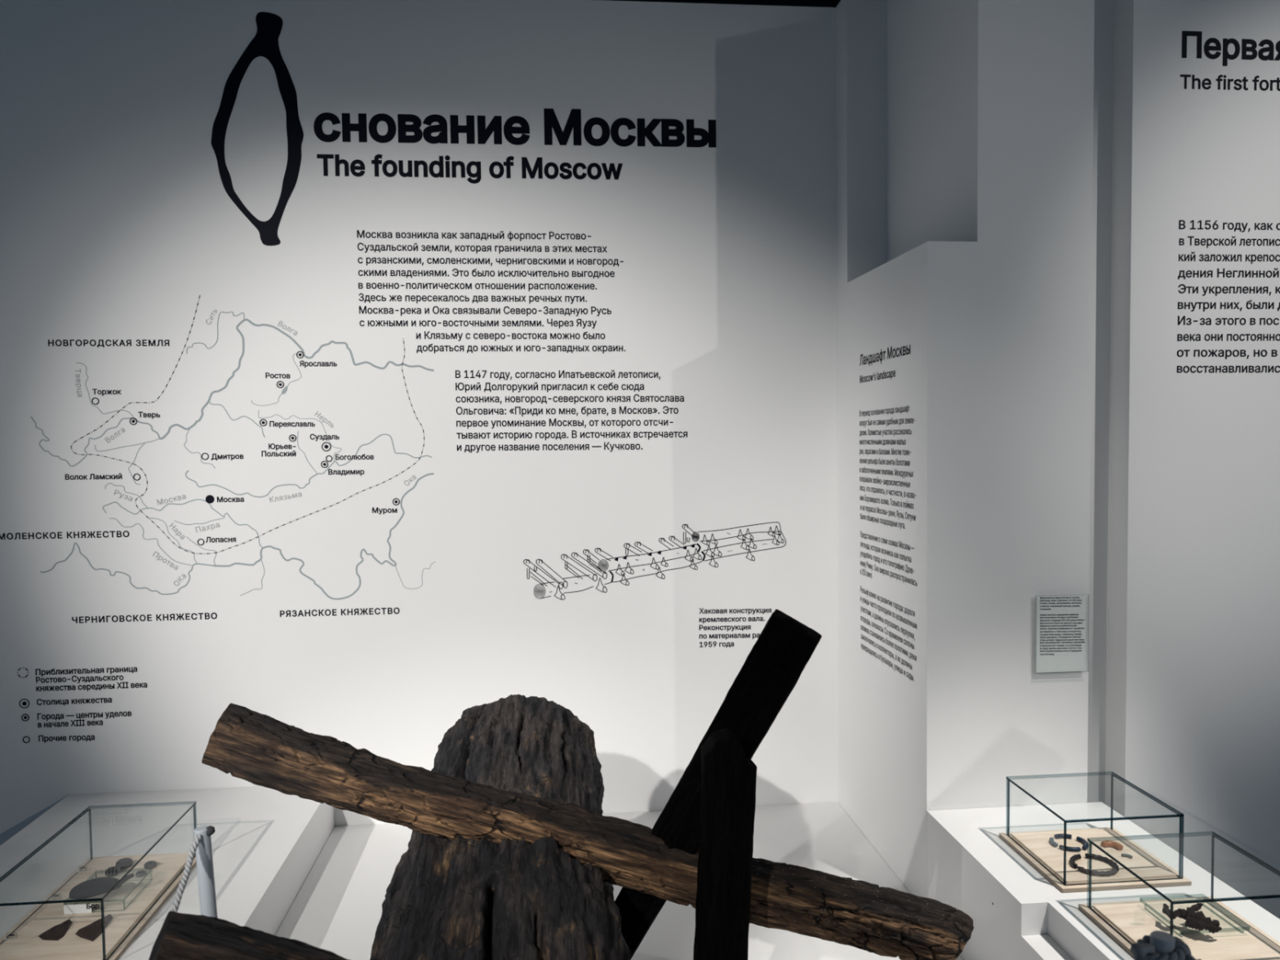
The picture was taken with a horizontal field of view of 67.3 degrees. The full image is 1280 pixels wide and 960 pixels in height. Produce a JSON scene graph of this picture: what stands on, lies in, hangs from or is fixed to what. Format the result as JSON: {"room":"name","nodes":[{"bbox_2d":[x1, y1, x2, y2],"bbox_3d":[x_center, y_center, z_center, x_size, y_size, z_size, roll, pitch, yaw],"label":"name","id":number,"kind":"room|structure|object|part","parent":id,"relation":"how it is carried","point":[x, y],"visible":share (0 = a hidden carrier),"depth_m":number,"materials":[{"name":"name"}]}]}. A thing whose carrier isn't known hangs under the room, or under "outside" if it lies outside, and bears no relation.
{"room":"museum","nodes":[
{"label":"museum","id":0,"kind":"room"},
{"bbox_2d":[0,0,838,845],"bbox_3d":[-2.150,-0.025,3.087,6.300,3.025,0.150,-1,3,-5],"label":"wall","id":1,"kind":"structure","parent":0,"point":[117,212],"depth_m":3.13,"materials":[{"name":"white paint"}]},
{"bbox_2d":[17,666,146,742],"bbox_3d":[-1.782,0.716,3.078,0.393,0.247,0.001,-1,3,-5],"label":"map legend","id":2,"kind":"object","parent":1,"relation":"attached to","point":[50,672],"visible":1,"depth_m":3.08,"materials":[{"name":"black paint"}]},
{"bbox_2d":[0,295,435,622],"bbox_3d":[-1.359,-0.069,3.084,1.388,1.039,0.001,-1,3,-5],"label":"map","id":3,"kind":"object","parent":1,"relation":"attached to","point":[209,499],"visible":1,"depth_m":3.09,"materials":[{"name":"black paint"}]},
{"bbox_2d":[211,11,715,245],"bbox_3d":[-0.552,-1.124,3.115,1.617,0.732,0.001,-1,3,-5],"label":"lettering","id":4,"kind":"object","parent":1,"relation":"attached to","point":[264,43],"depth_m":3.10,"materials":[{"name":"black paint"}]},
{"bbox_2d":[356,230,625,353],"bbox_3d":[-0.480,-0.613,3.144,0.862,0.399,0.001,-1,3,-5],"label":"lettering","id":5,"kind":"object","parent":1,"relation":"attached to","point":[357,231],"depth_m":3.14,"materials":[{"name":"black paint"}]},
{"bbox_2d":[455,369,687,453],"bbox_3d":[-0.222,-0.228,3.186,0.764,0.273,0.001,-1,3,-5],"label":"lettering","id":6,"kind":"object","parent":1,"relation":"attached to","point":[472,371],"depth_m":3.18,"materials":[{"name":"black paint"}]},
{"bbox_2d":[523,521,786,599],"bbox_3d":[0.056,0.273,3.234,0.890,0.247,0.001,-1,3,-5],"label":"drawing","id":7,"kind":"object","parent":1,"relation":"attached to","point":[693,537],"visible":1,"depth_m":3.23,"materials":[{"name":"black paint"}]},
{"bbox_2d":[698,608,771,647],"bbox_3d":[0.346,0.501,3.271,0.292,0.137,0.001,-1,3,-5],"label":"lettering","id":8,"kind":"object","parent":1,"relation":"attached to","point":[707,611],"depth_m":3.27,"materials":[{"name":"black paint"}]},
{"bbox_2d":[606,0,840,7],"bbox_3d":[0.111,-2.123,3.789,11.000,1.900,0.100,-1,3,-5],"label":"ceiling","id":9,"kind":"structure","parent":0,"point":[819,3],"depth_m":3.79,"materials":[{"name":"black"}]},
{"bbox_2d":[835,0,1094,897],"bbox_3d":[0.931,-0.053,2.909,0.445,3.025,0.785,-1,3,-5],"label":"wall niche","id":10,"kind":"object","parent":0,"point":[964,128],"visible":0.89,"depth_m":2.54,"materials":[{"name":"white paint"}]},
{"bbox_2d":[859,344,916,679],"bbox_3d":[0.718,0.083,2.808,0.001,0.932,0.476,-1,3,-5],"label":"lettering","id":11,"kind":"object","parent":10,"relation":"attached to","point":[892,421],"depth_m":2.81,"materials":[{"name":"black paint"}]},
{"bbox_2d":[1035,595,1085,672],"bbox_3d":[1.114,0.405,2.544,0.145,0.206,0.016,-1,3,-5],"label":"label plate","id":12,"kind":"object","parent":10,"relation":"attached to","point":[1060,620],"visible":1,"depth_m":2.54,"materials":[{"name":"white plastic"}]},
{"bbox_2d":[1087,0,1279,919],"bbox_3d":[3.456,-0.082,2.876,4.577,3.025,0.245,-1,3,-5],"label":"wall","id":13,"kind":"structure","parent":0,"point":[1184,651],"depth_m":2.58,"materials":[{"name":"white paint"}]},
{"bbox_2d":[1177,31,1279,373],"bbox_3d":[1.607,-0.731,2.548,0.380,0.891,0.001,-1,3,-5],"label":"lettering","id":14,"kind":"object","parent":13,"relation":"attached to","point":[1226,42],"depth_m":2.55,"materials":[{"name":"black paint"}]},
{"bbox_3d":[0.569,1.664,-0.426,11.000,0.100,7.900,-1,3,-5],"label":"floor","id":15,"kind":"structure","parent":0,"visible":0},
{"bbox_2d":[0,786,334,959],"bbox_3d":[-1.315,1.288,2.042,0.829,0.475,2.199,-1,3,-5],"label":"plinth","id":16,"kind":"object","parent":15,"relation":"on","point":[266,842],"visible":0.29,"depth_m":2.71,"materials":[{"name":"white paint"}]},
{"bbox_2d":[0,800,196,959],"bbox_3d":[-1.311,0.960,2.319,0.299,0.154,0.575,-1,3,-5],"label":"glass display case","id":17,"kind":"object","parent":16,"relation":"on","point":[132,905],"visible":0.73,"depth_m":2.28,"materials":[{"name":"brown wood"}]},
{"bbox_3d":[-1.445,0.960,2.306,0.006,0.138,0.538,-1,3,-5],"label":"glass pane","id":18,"kind":"part","parent":17,"relation":"part of","materials":[{"name":"clear glass"}]},
{"bbox_2d":[38,919,71,940],"bbox_3d":[-1.330,1.021,2.186,0.059,0.012,0.082,-1,3,-5],"label":"scrap","id":19,"kind":"object","parent":17,"relation":"in","point":[56,932],"visible":1,"depth_m":2.17,"materials":[{"name":"black leather"}]},
{"bbox_3d":[-1.285,0.970,2.048,0.275,0.138,0.006,-1,3,-5],"label":"glass pane","id":20,"kind":"part","parent":17,"relation":"part of","materials":[{"name":"clear glass"}]},
{"bbox_2d":[75,914,112,941],"bbox_3d":[-1.251,1.018,2.192,0.060,0.016,0.107,-1,3,-5],"label":"scrap","id":21,"kind":"object","parent":17,"relation":"in","point":[91,931],"visible":0.92,"depth_m":2.17,"materials":[{"name":"black leather"}]},
{"bbox_3d":[-1.312,0.886,2.315,0.275,0.006,0.551,-1,3,-5],"label":"pane","id":22,"kind":"part","parent":17,"relation":"part of","materials":[{"name":"clear glass"}]},
{"bbox_3d":[-1.310,1.033,2.322,0.299,0.009,0.575,-1,3,-5],"label":"board","id":23,"kind":"part","parent":17,"relation":"part of","materials":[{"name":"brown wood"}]},
{"bbox_2d":[105,866,120,876],"bbox_3d":[-1.357,1.007,2.474,0.035,0.016,0.035,-1,3,-5],"label":"whorl","id":24,"kind":"object","parent":17,"relation":"in","point":[113,871],"visible":1,"depth_m":2.46,"materials":[{"name":"grey stone"}]},
{"bbox_2d":[115,857,133,869],"bbox_3d":[-1.351,1.005,2.519,0.041,0.017,0.041,-1,3,-5],"label":"whorl","id":25,"kind":"object","parent":17,"relation":"in","point":[124,863],"visible":0.99,"depth_m":2.51,"materials":[{"name":"grey stone"}]},
{"bbox_2d":[135,870,146,877],"bbox_3d":[-1.280,1.010,2.466,0.026,0.010,0.026,-1,3,-5],"label":"whorl","id":26,"kind":"object","parent":17,"relation":"in","point":[140,873],"visible":1,"depth_m":2.46,"materials":[{"name":"grey stone"}]},
{"bbox_3d":[-1.337,0.946,2.590,0.275,0.138,0.006,-1,3,-5],"label":"glass pane","id":27,"kind":"part","parent":17,"relation":"part of","materials":[{"name":"clear glass"}]},
{"bbox_3d":[-1.177,0.956,2.331,0.006,0.138,0.538,-1,3,-5],"label":"glass pane","id":28,"kind":"part","parent":17,"relation":"part of","materials":[{"name":"clear glass"}]},
{"bbox_2d":[143,860,156,869],"bbox_3d":[-1.279,1.006,2.513,0.031,0.013,0.031,-1,3,-5],"label":"whorl","id":29,"kind":"object","parent":17,"relation":"in","point":[149,864],"visible":1,"depth_m":2.50,"materials":[{"name":"grey stone"}]},
{"bbox_3d":[-1.300,1.005,2.357,0.136,0.029,0.165,-1,3,-5],"label":"acrylic stand","id":30,"kind":"object","parent":17,"relation":"in","visible":0},
{"bbox_2d":[63,903,99,914],"bbox_3d":[-1.319,1.012,2.271,0.080,0.023,0.001,-1,3,-5],"label":"label card","id":31,"kind":"object","parent":30,"relation":"attached to","point":[73,908],"visible":1,"depth_m":2.27,"materials":[{"name":"white paper"}]},
{"bbox_2d":[69,873,133,899],"bbox_3d":[-1.308,0.979,2.332,0.070,0.025,0.135,2,4,44],"label":"dish","id":32,"kind":"object","parent":30,"relation":"on","point":[95,886],"visible":0.96,"depth_m":2.31,"materials":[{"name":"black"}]},
{"bbox_3d":[-1.256,0.975,2.352,0.036,0.019,0.023,-3,4,-44],"label":"handle","id":33,"kind":"part","parent":32,"relation":"part of","materials":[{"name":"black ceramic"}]},
{"bbox_2d":[275,801,963,959],"bbox_3d":[-0.045,1.345,2.065,1.699,0.330,2.399,-1,3,-5],"label":"display platform","id":34,"kind":"object","parent":15,"relation":"on","point":[337,908],"visible":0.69,"depth_m":2.76,"materials":[{"name":"white paint"}]},
{"bbox_2d":[193,825,217,918],"bbox_3d":[-0.663,0.879,1.534,0.072,0.663,0.057,-1,3,-5],"label":"barrier post","id":35,"kind":"object","parent":34,"relation":"on","point":[204,859],"visible":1,"depth_m":1.51,"materials":[{"name":"white metal"}]},
{"bbox_2d":[169,825,215,911],"bbox_3d":[-0.675,0.613,1.423,0.028,0.126,0.212,-1,3,-5],"label":"rope","id":36,"kind":"object","parent":35,"relation":"attached to","point":[211,830],"visible":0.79,"depth_m":1.45,"materials":[{"name":"grey fabric"}]},
{"bbox_2d":[369,693,631,959],"bbox_3d":[-0.261,0.861,1.773,0.490,0.610,1.504,-1,3,-7],"label":"trunk","id":37,"kind":"object","parent":34,"relation":"on","point":[460,898],"visible":0.84,"depth_m":1.71,"materials":[{"name":"brown wood"}]},
{"bbox_2d":[148,911,349,959],"bbox_3d":[-0.289,0.723,1.213,0.776,0.331,0.183,-1,3,2],"label":"log","id":38,"kind":"object","parent":37,"relation":"on","point":[181,936],"visible":1,"depth_m":1.22,"materials":[{"name":"brown wood"}]},
{"bbox_2d":[201,702,973,959],"bbox_3d":[-0.108,0.686,1.866,1.498,0.506,0.141,-1,3,2],"label":"log","id":39,"kind":"object","parent":37,"relation":"on","point":[255,748],"visible":0.89,"depth_m":1.82,"materials":[{"name":"brown wood"}]},
{"bbox_2d":[614,608,822,958],"bbox_3d":[0.068,0.703,1.863,0.595,0.947,0.067,1,3,32],"label":"plank","id":40,"kind":"object","parent":34,"relation":"on","point":[776,661],"visible":0.66,"depth_m":1.75,"materials":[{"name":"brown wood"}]},
{"bbox_2d":[693,728,756,959],"bbox_3d":[0.143,0.820,1.718,0.131,0.752,0.057,-1,3,-5],"label":"post","id":41,"kind":"object","parent":34,"relation":"on","point":[728,778],"visible":1,"depth_m":1.69,"materials":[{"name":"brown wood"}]},
{"bbox_2d":[1150,930,1175,954],"bbox_3d":[0.609,0.733,1.125,0.061,0.408,0.061,-1,3,-5],"label":"barrier post","id":42,"kind":"object","parent":34,"relation":"on","point":[1164,942],"visible":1,"depth_m":1.11,"materials":[{"name":"grey metal"}]},
{"bbox_2d":[1130,935,1201,959],"bbox_3d":[0.609,0.561,1.112,0.074,0.059,0.069,1,3,29],"label":"rope","id":43,"kind":"object","parent":42,"relation":"attached to","point":[1142,949],"visible":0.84,"depth_m":1.10,"materials":[{"name":"grey fabric"}]},
{"bbox_2d":[926,801,1279,959],"bbox_3d":[1.073,1.204,1.821,0.486,0.606,1.514,-1,3,-5],"label":"plinth","id":44,"kind":"object","parent":15,"relation":"on","point":[1016,913],"visible":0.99,"depth_m":2.18,"materials":[{"name":"white paint"}]},
{"bbox_2d":[999,771,1191,893],"bbox_3d":[1.044,0.805,2.231,0.296,0.154,0.295,-1,3,-5],"label":"glass display case","id":45,"kind":"object","parent":44,"relation":"on","point":[1035,847],"visible":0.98,"depth_m":2.19,"materials":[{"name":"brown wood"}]},
{"bbox_3d":[0.912,0.805,2.219,0.006,0.138,0.258,-1,3,-5],"label":"glass pane","id":46,"kind":"part","parent":45,"relation":"part of","materials":[{"name":"clear glass"}]},
{"bbox_2d":[1048,837,1057,847],"bbox_3d":[0.981,0.860,2.284,0.013,0.010,0.038,0,3,6],"label":"fragment","id":47,"kind":"object","parent":45,"relation":"on","point":[1052,842],"visible":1,"depth_m":2.27,"materials":[{"name":"blue glass"}]},
{"bbox_3d":[1.031,0.797,2.363,0.272,0.138,0.006,-1,3,-5],"label":"glass pane","id":48,"kind":"part","parent":45,"relation":"part of","materials":[{"name":"clear glass"}]},
{"bbox_2d":[1053,833,1071,838],"bbox_3d":[1.019,0.858,2.316,0.042,0.010,0.014,-1,3,3],"label":"fragment","id":49,"kind":"object","parent":45,"relation":"on","point":[1059,835],"visible":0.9,"depth_m":2.31,"materials":[{"name":"blue glass"}]},
{"bbox_2d":[1058,844,1080,851],"bbox_3d":[1.005,0.861,2.247,0.047,0.010,0.015,0,3,21],"label":"fragment","id":50,"kind":"object","parent":45,"relation":"on","point":[1060,846],"visible":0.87,"depth_m":2.24,"materials":[{"name":"blue glass"}]},
{"bbox_2d":[1069,853,1081,868],"bbox_3d":[0.987,0.864,2.183,0.021,0.012,0.067,1,3,32],"label":"fragment","id":51,"kind":"object","parent":45,"relation":"on","point":[1072,860],"visible":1,"depth_m":2.18,"materials":[{"name":"black glass"}]},
{"bbox_2d":[1075,836,1087,850],"bbox_3d":[1.049,0.860,2.274,0.021,0.010,0.063,0,3,11],"label":"fragment","id":52,"kind":"object","parent":45,"relation":"on","point":[1084,842],"visible":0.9,"depth_m":2.27,"materials":[{"name":"blue glass"}]},
{"bbox_3d":[1.043,0.731,2.228,0.272,0.006,0.271,-1,3,-5],"label":"pane","id":53,"kind":"part","parent":45,"relation":"part of","materials":[{"name":"clear glass"}]},
{"bbox_3d":[1.045,0.877,2.235,0.296,0.009,0.295,-1,3,-5],"label":"board","id":54,"kind":"part","parent":45,"relation":"part of","materials":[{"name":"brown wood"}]},
{"bbox_2d":[1077,866,1117,876],"bbox_3d":[1.015,0.867,2.127,0.084,0.012,0.030,0,3,10],"label":"fragment","id":55,"kind":"object","parent":45,"relation":"on","point":[1108,873],"visible":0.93,"depth_m":2.12,"materials":[{"name":"grey glass"}]},
{"bbox_2d":[1084,853,1119,871],"bbox_3d":[1.052,0.864,2.177,0.032,0.012,0.088,-2,3,-25],"label":"fragment","id":56,"kind":"object","parent":45,"relation":"on","point":[1099,857],"visible":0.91,"depth_m":2.18,"materials":[{"name":"black glass"}]},
{"bbox_2d":[1100,840,1123,849],"bbox_3d":[1.110,0.858,2.261,0.048,0.014,0.022,1,3,28],"label":"fragment","id":57,"kind":"object","parent":45,"relation":"in","point":[1104,843],"visible":0.98,"depth_m":2.26,"materials":[{"name":"brown"}]},
{"bbox_3d":[1.056,0.809,2.099,0.272,0.138,0.006,-1,3,-5],"label":"glass pane","id":58,"kind":"part","parent":45,"relation":"part of","materials":[{"name":"clear glass"}]},
{"bbox_2d":[1120,853,1132,858],"bbox_3d":[1.119,0.863,2.209,0.024,0.007,0.010,1,3,35],"label":"fragment","id":59,"kind":"object","parent":45,"relation":"in","point":[1122,855],"visible":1,"depth_m":2.21,"materials":[{"name":"grey glass"}]},
{"bbox_3d":[1.176,0.801,2.244,0.006,0.138,0.258,-1,3,-5],"label":"glass pane","id":60,"kind":"part","parent":45,"relation":"part of","materials":[{"name":"clear glass"}]},
{"bbox_2d":[1078,831,1279,959],"bbox_3d":[1.076,0.821,1.869,0.299,0.154,0.297,-1,3,-5],"label":"glass display case","id":61,"kind":"object","parent":44,"relation":"on","point":[1126,922],"visible":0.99,"depth_m":1.90,"materials":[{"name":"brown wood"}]},
{"bbox_3d":[0.942,0.821,1.856,0.006,0.138,0.260,-1,3,-5],"label":"glass pane","id":62,"kind":"part","parent":61,"relation":"part of","materials":[{"name":"clear glass"}]},
{"bbox_3d":[1.063,0.813,2.002,0.275,0.138,0.006,-1,3,-5],"label":"glass pane","id":63,"kind":"part","parent":61,"relation":"part of","materials":[{"name":"clear glass"}]},
{"bbox_3d":[1.077,0.893,1.872,0.299,0.009,0.297,-1,3,-5],"label":"board","id":64,"kind":"part","parent":61,"relation":"part of","materials":[{"name":"brown wood"}]},
{"bbox_3d":[1.075,0.747,1.866,0.275,0.006,0.273,-1,3,-5],"label":"pane","id":65,"kind":"part","parent":61,"relation":"part of","materials":[{"name":"clear glass"}]},
{"bbox_3d":[1.089,0.825,1.736,0.275,0.138,0.006,-1,3,-5],"label":"glass pane","id":66,"kind":"part","parent":61,"relation":"part of","materials":[{"name":"clear glass"}]},
{"bbox_3d":[1.210,0.817,1.881,0.006,0.138,0.260,-1,3,-5],"label":"glass pane","id":67,"kind":"part","parent":61,"relation":"part of","materials":[{"name":"clear glass"}]},
{"bbox_3d":[1.076,0.865,1.917,0.195,0.029,0.135,-1,3,-5],"label":"acrylic stand","id":68,"kind":"object","parent":61,"relation":"on","visible":0},
{"bbox_2d":[1162,902,1222,933],"bbox_3d":[1.073,0.853,1.870,0.090,0.029,0.082,-1,3,-5],"label":"fitting","id":69,"kind":"object","parent":68,"relation":"on","point":[1195,919],"visible":0.96,"depth_m":1.86,"materials":[{"name":"black metal"}]}
]}

